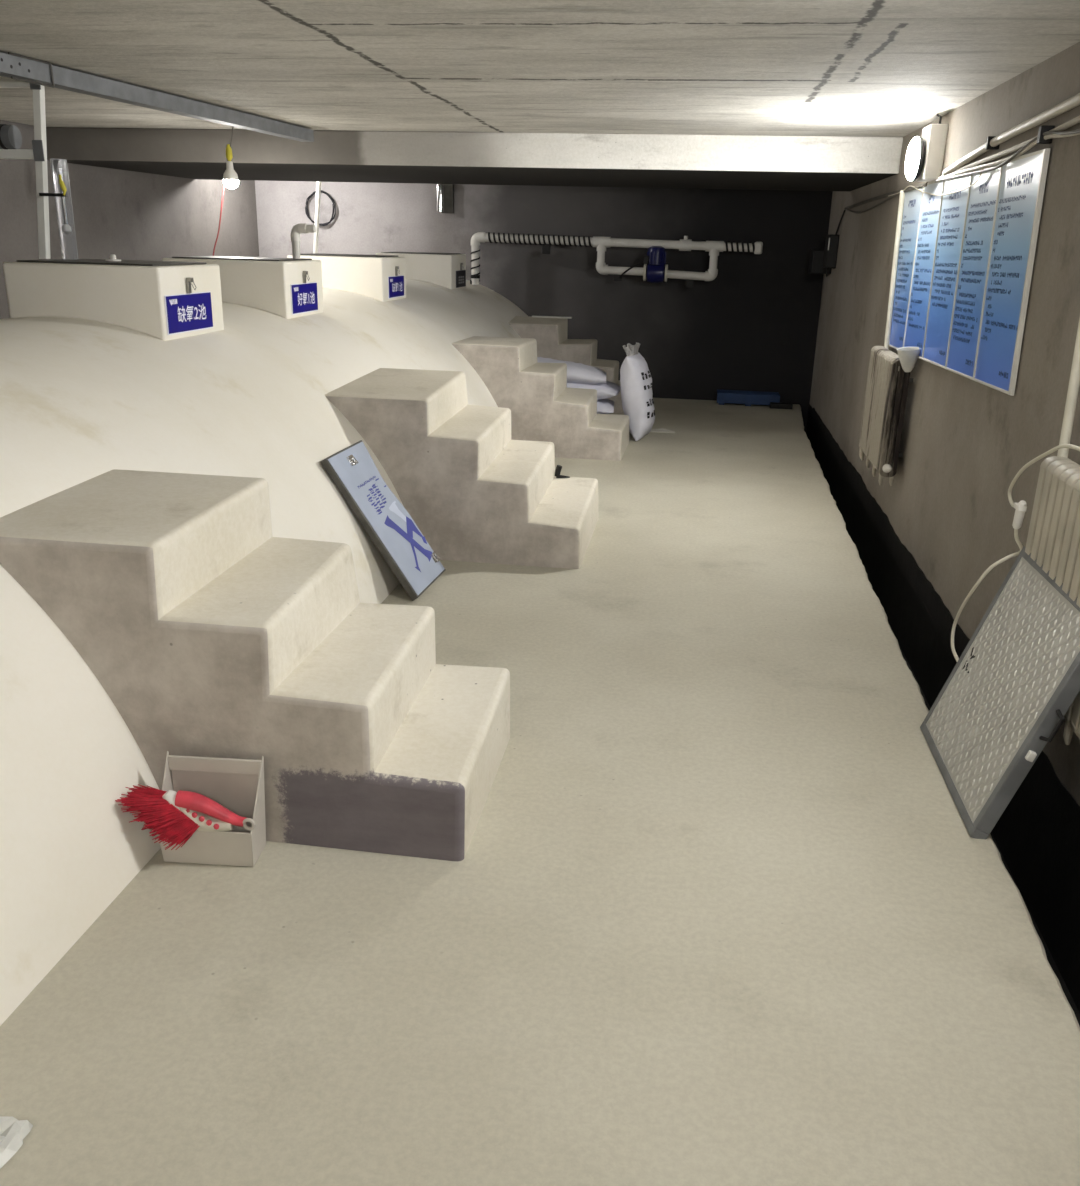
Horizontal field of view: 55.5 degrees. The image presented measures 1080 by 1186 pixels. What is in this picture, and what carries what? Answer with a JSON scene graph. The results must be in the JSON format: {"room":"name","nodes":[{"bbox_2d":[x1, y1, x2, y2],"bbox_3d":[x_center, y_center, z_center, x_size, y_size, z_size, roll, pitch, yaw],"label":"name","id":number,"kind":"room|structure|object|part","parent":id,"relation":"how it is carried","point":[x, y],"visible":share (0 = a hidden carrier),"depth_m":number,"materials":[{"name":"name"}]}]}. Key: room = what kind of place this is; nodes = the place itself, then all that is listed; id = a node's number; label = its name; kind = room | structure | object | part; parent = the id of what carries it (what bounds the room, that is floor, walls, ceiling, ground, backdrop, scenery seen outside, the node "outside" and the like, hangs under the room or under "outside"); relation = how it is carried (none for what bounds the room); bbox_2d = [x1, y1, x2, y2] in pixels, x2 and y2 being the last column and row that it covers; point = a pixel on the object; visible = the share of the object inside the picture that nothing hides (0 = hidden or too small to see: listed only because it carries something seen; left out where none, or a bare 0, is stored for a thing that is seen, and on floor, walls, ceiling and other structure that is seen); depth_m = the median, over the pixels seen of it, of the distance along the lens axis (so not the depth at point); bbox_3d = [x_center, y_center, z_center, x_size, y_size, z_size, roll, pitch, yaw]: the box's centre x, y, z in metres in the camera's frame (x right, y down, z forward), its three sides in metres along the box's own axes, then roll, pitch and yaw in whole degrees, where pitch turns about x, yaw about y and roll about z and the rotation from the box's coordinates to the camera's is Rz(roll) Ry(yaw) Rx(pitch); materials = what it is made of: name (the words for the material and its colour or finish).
{"room":"water treatment plant","nodes":[
{"label":"water treatment plant","id":0,"kind":"room"},
{"bbox_2d":[0,120,258,318],"bbox_3d":[-4.334,-0.925,4.519,0.150,2.800,15.350,4,19,8],"label":"wall","id":1,"kind":"structure","parent":0,"point":[127,215],"depth_m":8.73,"materials":[{"name":"paint"}]},
{"bbox_2d":[0,398,1079,1185],"bbox_3d":[-1.316,0.375,4.504,6.046,0.500,15.000,4,19,8],"label":"floor","id":2,"kind":"structure","parent":0,"point":[720,908],"depth_m":2.46,"materials":[{"name":"beige concrete"}]},
{"bbox_2d":[0,1116,32,1167],"bbox_3d":[-1.015,1.003,1.866,0.119,0.035,0.163,4,19,8],"label":"scrap","id":3,"kind":"object","parent":2,"relation":"on","point":[13,1131],"visible":1,"depth_m":1.89,"materials":[{"name":"white paper"}]},
{"bbox_2d":[158,751,265,866],"bbox_3d":[-0.879,0.580,2.742,0.264,0.274,0.120,3,19,3],"label":"dustpan","id":4,"kind":"object","parent":2,"relation":"on","point":[237,785],"visible":0.81,"depth_m":2.75,"materials":[{"name":"plastic"}]},
{"bbox_2d":[115,784,255,849],"bbox_3d":[-0.923,0.596,2.695,0.356,0.150,0.110,4,19,6],"label":"brush","id":5,"kind":"object","parent":4,"relation":"on","point":[174,816],"visible":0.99,"depth_m":2.68,"materials":[{"name":"red plastic"}]},
{"bbox_3d":[-0.863,0.566,2.699,0.181,0.091,0.046,2,19,2],"label":"handle","id":6,"kind":"part","parent":5,"relation":"part of","materials":[{"name":"red plastic"}]},
{"bbox_2d":[0,469,509,860],"bbox_3d":[-0.814,0.157,3.095,1.364,0.852,0.768,4,19,8],"label":"stairs","id":7,"kind":"structure","parent":2,"relation":"on","point":[210,633],"depth_m":2.79,"materials":[{"name":"beige concrete"}]},
{"bbox_2d":[0,279,527,1025],"bbox_3d":[-2.298,-0.511,4.360,3.077,1.228,14.996,4,19,8],"label":"tank","id":8,"kind":"object","parent":2,"relation":"on","point":[81,400],"visible":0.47,"depth_m":3.70,"materials":[{"name":"white paint"}]},
{"bbox_2d":[0,77,50,258],"bbox_3d":[-2.757,-1.685,4.943,0.985,1.469,0.060,4,19,8],"label":"stand","id":9,"kind":"object","parent":8,"relation":"on","point":[38,153],"visible":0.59,"depth_m":4.75,"materials":[{"name":"white metal"}]},
{"bbox_2d":[0,124,21,148],"bbox_3d":[-2.779,-2.131,4.785,0.720,0.110,0.110,4,19,8],"label":"pipe","id":10,"kind":"object","parent":9,"relation":"on","point":[10,135],"visible":1,"depth_m":4.72,"materials":[{"name":"metal"}]},
{"bbox_3d":[-2.321,-1.970,4.776,0.117,0.791,0.038,4,19,8],"label":"post","id":11,"kind":"part","parent":9,"relation":"part of","materials":[{"name":"white metal"}]},
{"bbox_2d":[39,159,77,259],"bbox_3d":[-2.246,-1.788,4.790,0.141,0.440,0.090,4,19,8],"label":"clear tube","id":12,"kind":"object","parent":9,"relation":"attached to","point":[59,167],"visible":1,"depth_m":4.77,"materials":[{"name":"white plastic"}]},
{"bbox_2d":[3,255,223,340],"bbox_3d":[-2.010,-1.427,4.900,0.750,0.358,0.620,4,19,8],"label":"box","id":13,"kind":"object","parent":8,"relation":"on","point":[129,294],"visible":0.91,"depth_m":4.61,"materials":[{"name":"white paint"}]},
{"bbox_3d":[-2.034,-1.598,4.889,0.070,0.029,0.070,4,19,8],"label":"knob","id":14,"kind":"part","parent":13,"relation":"part of","materials":[{"name":"white plastic"}]},
{"bbox_2d":[164,277,212,334],"bbox_3d":[-1.635,-1.350,4.806,0.022,0.243,0.448,4,19,8],"label":"sign","id":15,"kind":"object","parent":13,"relation":"attached to","point":[188,312],"visible":1,"depth_m":4.79,"materials":[{"name":"metal"}]},
{"bbox_2d":[162,256,322,318],"bbox_3d":[-1.793,-1.874,6.263,0.750,0.329,0.620,4,19,8],"label":"box","id":16,"kind":"object","parent":8,"relation":"on","point":[261,283],"visible":0.73,"depth_m":5.96,"materials":[{"name":"white paint"}]},
{"bbox_2d":[290,223,315,258],"bbox_3d":[-1.446,-2.148,6.263,0.153,0.203,0.058,4,19,8],"label":"pipe","id":17,"kind":"object","parent":16,"relation":"on","point":[299,228],"visible":1,"depth_m":6.24,"materials":[{"name":"white plastic"}]},
{"bbox_2d":[290,271,317,314],"bbox_3d":[-1.414,-1.817,6.191,0.022,0.242,0.419,4,19,8],"label":"sign","id":18,"kind":"object","parent":16,"relation":"attached to","point":[304,299],"visible":1,"depth_m":6.17,"materials":[{"name":"metal"}]},
{"bbox_2d":[313,182,320,252],"bbox_3d":[-2.293,-3.541,10.487,0.192,1.434,0.044,4,19,8],"label":"pole","id":19,"kind":"object","parent":8,"relation":"on","point":[318,188],"visible":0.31,"depth_m":10.37,"materials":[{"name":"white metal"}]},
{"bbox_2d":[287,253,405,301],"bbox_3d":[-1.504,-2.486,8.065,0.750,0.329,0.650,4,19,8],"label":"box","id":20,"kind":"object","parent":8,"relation":"on","point":[366,275],"visible":0.75,"depth_m":7.75,"materials":[{"name":"white paint"}]},
{"bbox_2d":[388,266,403,298],"bbox_3d":[-1.119,-2.436,8.036,0.022,0.233,0.420,4,19,8],"label":"sign","id":21,"kind":"object","parent":20,"relation":"attached to","point":[395,283],"visible":1,"depth_m":8.02,"materials":[{"name":"metal"}]},
{"bbox_2d":[376,252,465,288],"bbox_3d":[-1.168,-3.198,10.162,0.750,0.329,0.650,4,19,8],"label":"box","id":22,"kind":"object","parent":8,"relation":"on","point":[440,269],"visible":0.8,"depth_m":9.84,"materials":[{"name":"white paint"}]},
{"bbox_2d":[456,263,465,287],"bbox_3d":[-0.777,-3.153,10.172,0.022,0.232,0.420,4,19,8],"label":"sign","id":23,"kind":"object","parent":22,"relation":"attached to","point":[460,274],"visible":1,"depth_m":10.16,"materials":[{"name":"metal"}]},
{"bbox_2d":[470,232,762,287],"bbox_3d":[0.766,-3.448,10.688,3.004,0.550,0.365,4,19,8],"label":"pipe","id":24,"kind":"object","parent":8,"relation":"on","point":[713,247],"visible":1,"depth_m":10.53,"materials":[{"name":"white plastic"}]},
{"bbox_2d":[619,246,665,282],"bbox_3d":[1.057,-3.383,10.556,0.470,0.360,0.206,4,19,8],"label":"pump","id":25,"kind":"object","parent":24,"relation":"attached to","point":[655,258],"visible":1,"depth_m":10.47,"materials":[{"name":"blue metal"}]},
{"bbox_3d":[1.193,-3.451,10.504,0.196,0.190,0.193,4,19,8],"label":"motor","id":26,"kind":"part","parent":25,"relation":"part of","materials":[{"name":"blue metal"}]},
{"bbox_2d":[320,440,445,600],"bbox_3d":[-0.735,-0.357,4.899,0.456,0.646,0.453,5,19,11],"label":"panel","id":27,"kind":"object","parent":2,"relation":"on","point":[352,469],"visible":1,"depth_m":4.83,"materials":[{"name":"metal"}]},
{"bbox_2d":[325,368,598,568],"bbox_3d":[-0.384,-0.743,5.749,1.374,0.852,1.066,4,19,8],"label":"stairs","id":28,"kind":"structure","parent":2,"relation":"on","point":[474,492],"depth_m":5.30,"materials":[{"name":"beige concrete"}]},
{"bbox_2d":[554,465,569,477],"bbox_3d":[0.134,-0.728,6.163,0.094,0.082,0.035,3,19,3],"label":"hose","id":29,"kind":"object","parent":28,"relation":"on","point":[559,467],"visible":1,"depth_m":6.16,"materials":[{"name":"rubber"}]},
{"bbox_2d":[451,336,629,460],"bbox_3d":[0.032,-1.595,8.279,1.365,0.839,0.797,4,19,8],"label":"stairs","id":30,"kind":"structure","parent":2,"relation":"on","point":[540,402],"depth_m":7.93,"materials":[{"name":"beige concrete"}]},
{"bbox_2d":[508,316,623,413],"bbox_3d":[0.357,-2.326,10.408,1.366,0.853,0.670,4,19,8],"label":"stairs","id":31,"kind":"structure","parent":2,"relation":"on","point":[550,334],"depth_m":10.07,"materials":[{"name":"beige concrete"}]},
{"bbox_2d":[532,316,571,318],"bbox_3d":[0.122,-2.836,10.543,0.410,0.014,0.060,4,19,8],"label":"strip","id":32,"kind":"object","parent":31,"relation":"on","point":[532,316],"visible":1,"depth_m":10.52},
{"bbox_2d":[620,342,654,440],"bbox_3d":[0.847,-1.740,8.810,0.311,0.799,0.429,8,20,18],"label":"sack","id":33,"kind":"object","parent":2,"relation":"on","point":[635,376],"visible":0.99,"depth_m":8.69,"materials":[{"name":"white fabric"}]},
{"bbox_2d":[650,428,674,432],"bbox_3d":[1.104,-1.467,9.229,0.220,0.032,0.105,4,19,8],"label":"paper scrap","id":34,"kind":"object","parent":2,"relation":"on","point":[661,430],"visible":0.91,"depth_m":9.19,"materials":[{"name":"white paper"}]},
{"bbox_2d":[717,390,779,405],"bbox_3d":[2.214,-2.074,10.934,0.650,0.125,0.266,4,19,8],"label":"pallet","id":35,"kind":"object","parent":2,"relation":"on","point":[747,398],"visible":0.95,"depth_m":10.82,"materials":[{"name":"blue plastic"}]},
{"bbox_2d":[770,402,792,408],"bbox_3d":[2.521,-1.957,10.726,0.230,0.055,0.085,4,19,8],"label":"block","id":36,"kind":"object","parent":2,"relation":"on","point":[773,405],"visible":1,"depth_m":10.69,"materials":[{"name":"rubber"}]},
{"bbox_2d":[920,546,1079,839],"bbox_3d":[1.435,0.288,3.153,0.279,0.698,0.754,4,19,8],"label":"framed panel","id":37,"kind":"object","parent":2,"relation":"on","point":[1012,687],"visible":0.99,"depth_m":3.08,"materials":[{"name":"metal"}]},
{"bbox_3d":[1.399,0.365,2.800,0.047,0.096,0.034,4,19,8],"label":"grab handle","id":38,"kind":"part","parent":37,"relation":"part of","materials":[{"name":"grey metal"}]},
{"bbox_3d":[0.234,-1.528,9.121,0.909,0.180,0.632,4,19,8],"label":"sack","id":39,"kind":"object","parent":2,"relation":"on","visible":0},
{"bbox_2d":[597,399,613,413],"bbox_3d":[0.212,-1.660,9.037,0.883,0.178,0.583,3,19,4],"label":"sack","id":40,"kind":"object","parent":39,"relation":"on","point":[604,406],"visible":0.12,"depth_m":8.80,"materials":[{"name":"white fabric"}]},
{"bbox_2d":[567,381,620,399],"bbox_3d":[0.240,-1.808,9.015,0.940,0.173,0.621,4,19,8],"label":"sack","id":41,"kind":"object","parent":40,"relation":"on","point":[605,390],"visible":0.29,"depth_m":8.77,"materials":[{"name":"white fabric"}]},
{"bbox_2d":[537,357,605,383],"bbox_3d":[0.142,-1.947,8.964,0.879,0.205,0.587,2,19,3],"label":"sack","id":42,"kind":"object","parent":41,"relation":"on","point":[576,372],"visible":0.49,"depth_m":8.75,"materials":[{"name":"white fabric"}]},
{"bbox_2d":[0,0,1079,136],"bbox_3d":[-1.195,-2.103,3.643,6.520,0.150,15.400,4,19,8],"label":"ceiling","id":43,"kind":"structure","parent":0,"point":[858,68],"depth_m":4.19,"materials":[{"name":"white concrete"}]},
{"bbox_2d":[0,52,313,141],"bbox_3d":[-2.094,-2.524,5.193,0.107,0.104,4.310,5,19,11],"label":"metal beam","id":44,"kind":"structure","parent":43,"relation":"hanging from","point":[12,65],"depth_m":5.19,"materials":[{"name":"metal"}]},
{"bbox_2d":[223,127,238,188],"bbox_3d":[-2.096,-2.950,6.918,0.107,0.421,0.107,4,19,8],"label":"hanging bulb","id":45,"kind":"object","parent":43,"relation":"hanging from","point":[230,177],"visible":0.96,"depth_m":6.92,"materials":[{"name":"white plastic"}]},
{"bbox_2d":[213,185,224,255],"bbox_3d":[-2.204,-2.481,7.111,0.195,0.882,0.024,2,19,1],"label":"cord","id":46,"kind":"object","parent":45,"relation":"hanging from","point":[223,185],"visible":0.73,"depth_m":7.08,"materials":[{"name":"white plastic"}]},
{"bbox_2d":[223,161,238,180],"bbox_3d":[-2.099,-2.859,6.949,0.104,0.121,0.104,4,19,8],"label":"socket","id":47,"kind":"object","parent":45,"relation":"attached to","point":[230,174],"depth_m":6.92,"materials":[{"name":"white plastic"}]},
{"bbox_3d":[-2.101,-2.777,6.978,0.107,0.054,0.107,4,19,8],"label":"globe","id":48,"kind":"part","parent":45,"relation":"part of","materials":[{"name":"white"}]},
{"bbox_2d":[255,180,832,431],"bbox_3d":[-0.096,-3.115,11.214,6.120,2.800,0.150,4,19,8],"label":"wall","id":49,"kind":"structure","parent":0,"point":[753,326],"depth_m":10.93,"materials":[{"name":"paint"}]},
{"bbox_2d":[305,190,335,225],"bbox_3d":[-2.375,-4.160,11.094,0.350,0.366,0.046,4,19,8],"label":"cable coil","id":50,"kind":"object","parent":49,"relation":"hanging from","point":[322,191],"visible":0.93,"depth_m":11.09,"materials":[{"name":"black rubber"}]},
{"bbox_2d":[436,184,453,212],"bbox_3d":[-1.008,-4.170,10.845,0.175,0.290,0.145,4,19,8],"label":"stub","id":51,"kind":"object","parent":49,"relation":"attached to","point":[444,192],"visible":0.95,"depth_m":10.82,"materials":[{"name":"silver metal"}]},
{"bbox_2d":[810,42,1079,805],"bbox_3d":[1.864,-0.476,3.679,0.150,2.800,15.350,4,19,8],"label":"wall","id":52,"kind":"structure","parent":0,"point":[964,442],"depth_m":4.63,"materials":[{"name":"paint"}]},
{"bbox_2d":[46,127,902,190],"bbox_3d":[-0.465,-3.483,8.292,6.120,0.225,2.400,4,19,8],"label":"beam","id":53,"kind":"structure","parent":52,"relation":"attached to","point":[745,162],"depth_m":7.27,"materials":[{"name":"concrete"}]},
{"bbox_2d":[808,234,838,276],"bbox_3d":[2.741,-3.267,9.932,0.190,0.382,0.665,4,19,8],"label":"control box","id":54,"kind":"object","parent":52,"relation":"attached to","point":[820,261],"visible":1,"depth_m":9.80,"materials":[{"name":"black plastic"}]},
{"bbox_2d":[835,210,845,234],"bbox_3d":[2.769,-3.417,9.452,0.016,0.230,0.506,4,19,8],"label":"cable","id":55,"kind":"object","parent":54,"relation":"attached to","point":[844,210],"visible":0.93,"depth_m":9.49,"materials":[{"name":"black rubber"}]},
{"bbox_2d":[845,185,921,213],"bbox_3d":[2.452,-2.846,7.507,0.014,0.090,3.400,4,19,8],"label":"cable","id":56,"kind":"object","parent":52,"relation":"attached to","point":[920,186],"visible":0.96,"depth_m":7.14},
{"bbox_2d":[859,346,912,485],"bbox_3d":[2.118,-1.100,6.287,0.134,0.731,0.890,4,19,8],"label":"radiator","id":57,"kind":"object","parent":52,"relation":"attached to","point":[887,384],"visible":0.93,"depth_m":6.02,"materials":[{"name":"metal"}]},
{"bbox_2d":[897,347,920,371],"bbox_3d":[2.049,-1.301,5.722,0.131,0.137,0.132,4,19,8],"label":"plastic cup","id":58,"kind":"object","parent":57,"relation":"on","point":[908,356],"visible":1,"depth_m":5.69,"materials":[{"name":"white plastic"}]},
{"bbox_2d":[844,182,927,209],"bbox_3d":[2.465,-2.877,7.494,0.026,0.047,3.600,4,19,8],"label":"cable","id":59,"kind":"object","parent":52,"relation":"attached to","point":[925,183],"visible":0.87,"depth_m":7.38,"materials":[{"name":"grey plastic"}]},
{"bbox_2d":[884,190,904,348],"bbox_3d":[2.241,-2.013,6.516,0.046,1.023,0.200,4,19,8],"label":"pipe","id":60,"kind":"object","parent":52,"relation":"attached to","point":[902,194],"visible":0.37,"depth_m":6.50,"materials":[{"name":"beige plastic"}]},
{"bbox_2d":[905,114,947,181],"bbox_3d":[2.109,-2.434,5.620,0.165,0.335,0.243,4,19,8],"label":"wall lamp","id":61,"kind":"object","parent":52,"relation":"attached to","point":[925,154],"visible":0.97,"depth_m":5.54,"materials":[{"name":"white plastic"}]},
{"bbox_2d":[905,137,919,180],"bbox_3d":[2.045,-2.391,5.650,0.031,0.224,0.224,3,19,4],"label":"diffuser","id":62,"kind":"object","parent":61,"relation":"attached to","point":[912,164],"depth_m":5.60,"materials":[{"name":"white plastic"}]},
{"bbox_2d":[912,136,925,180],"bbox_3d":[2.081,-2.389,5.647,0.042,0.230,0.230,3,19,4],"label":"diffuser","id":63,"kind":"object","parent":61,"relation":"in","point":[918,143],"depth_m":5.57,"materials":[{"name":"white plastic"}]},
{"bbox_2d":[888,166,984,196],"bbox_3d":[2.170,-2.267,5.770,0.009,0.101,2.539,4,19,8],"label":"wire","id":64,"kind":"object","parent":52,"relation":"attached to","point":[983,166],"visible":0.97,"depth_m":5.33,"materials":[{"name":"beige plastic"}]},
{"bbox_2d":[806,404,1079,1025],"bbox_3d":[1.764,0.564,4.075,0.004,0.533,15.000,4,19,8],"label":"floor trench","id":65,"kind":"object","parent":52,"relation":"attached to","point":[1037,835],"depth_m":4.56,"materials":[{"name":"black"}]},
{"bbox_2d":[889,148,1050,395],"bbox_3d":[2.068,-1.631,5.243,0.019,0.955,2.956,4,19,8],"label":"notice board","id":66,"kind":"object","parent":52,"relation":"attached to","point":[966,257],"visible":1,"depth_m":4.69,"materials":[{"name":"blue plastic"}]},
{"bbox_2d":[935,129,1079,181],"bbox_3d":[1.900,-1.749,4.069,0.012,0.089,3.100,4,19,8],"label":"cable","id":67,"kind":"object","parent":52,"relation":"attached to","point":[1078,130],"visible":1,"depth_m":4.13,"materials":[{"name":"white plastic"}]},
{"bbox_2d":[938,129,1079,178],"bbox_3d":[1.785,-1.492,3.293,0.018,0.062,4.650,4,19,8],"label":"cable","id":68,"kind":"object","parent":52,"relation":"attached to","point":[1049,136],"visible":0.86,"depth_m":4.33,"materials":[{"name":"white plastic"}]},
{"bbox_2d":[942,116,1079,175],"bbox_3d":[1.792,-1.548,3.246,0.022,0.177,4.601,4,19,8],"label":"cable","id":69,"kind":"object","parent":52,"relation":"attached to","point":[1076,120],"visible":0.73,"depth_m":4.23,"materials":[{"name":"white plastic"}]},
{"bbox_2d":[943,93,1079,175],"bbox_3d":[1.588,-1.216,2.004,0.052,0.341,7.002,4,19,8],"label":"conduit pipe","id":70,"kind":"object","parent":52,"relation":"attached to","point":[992,142],"visible":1,"depth_m":4.11,"materials":[{"name":"plastic"}]},
{"bbox_2d":[1037,125,1054,143],"bbox_3d":[1.868,-1.693,3.791,0.045,0.060,0.035,4,19,8],"label":"clip","id":71,"kind":"object","parent":52,"relation":"attached to","point":[1040,140],"visible":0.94,"depth_m":3.78,"materials":[{"name":"black metal"}]},
{"bbox_2d":[1025,456,1079,744],"bbox_3d":[1.584,0.046,2.958,0.134,0.721,0.860,4,19,8],"label":"radiator","id":72,"kind":"object","parent":52,"relation":"attached to","point":[1053,538],"visible":0.44,"depth_m":3.06,"materials":[{"name":"metal"}]},
{"bbox_2d":[951,444,1079,661],"bbox_3d":[1.491,-0.055,3.151,0.158,0.832,0.883,4,19,8],"label":"power cord","id":73,"kind":"object","parent":72,"relation":"hanging from","point":[1021,507],"visible":0.98,"depth_m":3.42,"materials":[{"name":"beige plastic"}]},
{"bbox_3d":[1.540,-0.006,3.538,0.158,0.490,0.152,4,19,8],"label":"cord","id":74,"kind":"part","parent":73,"relation":"part of","materials":[{"name":"beige plastic"}]},
{"bbox_3d":[1.548,-0.308,3.056,0.020,0.290,0.883,4,19,7],"label":"cord","id":75,"kind":"part","parent":73,"relation":"part of","materials":[{"name":"beige plastic"}]},
{"bbox_2d":[1057,317,1079,457],"bbox_3d":[1.721,-1.058,3.185,0.046,1.386,0.160,4,19,8],"label":"pipe","id":76,"kind":"object","parent":52,"relation":"attached to","point":[1074,382],"visible":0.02,"depth_m":3.29,"materials":[{"name":"beige plastic"}]}
]}

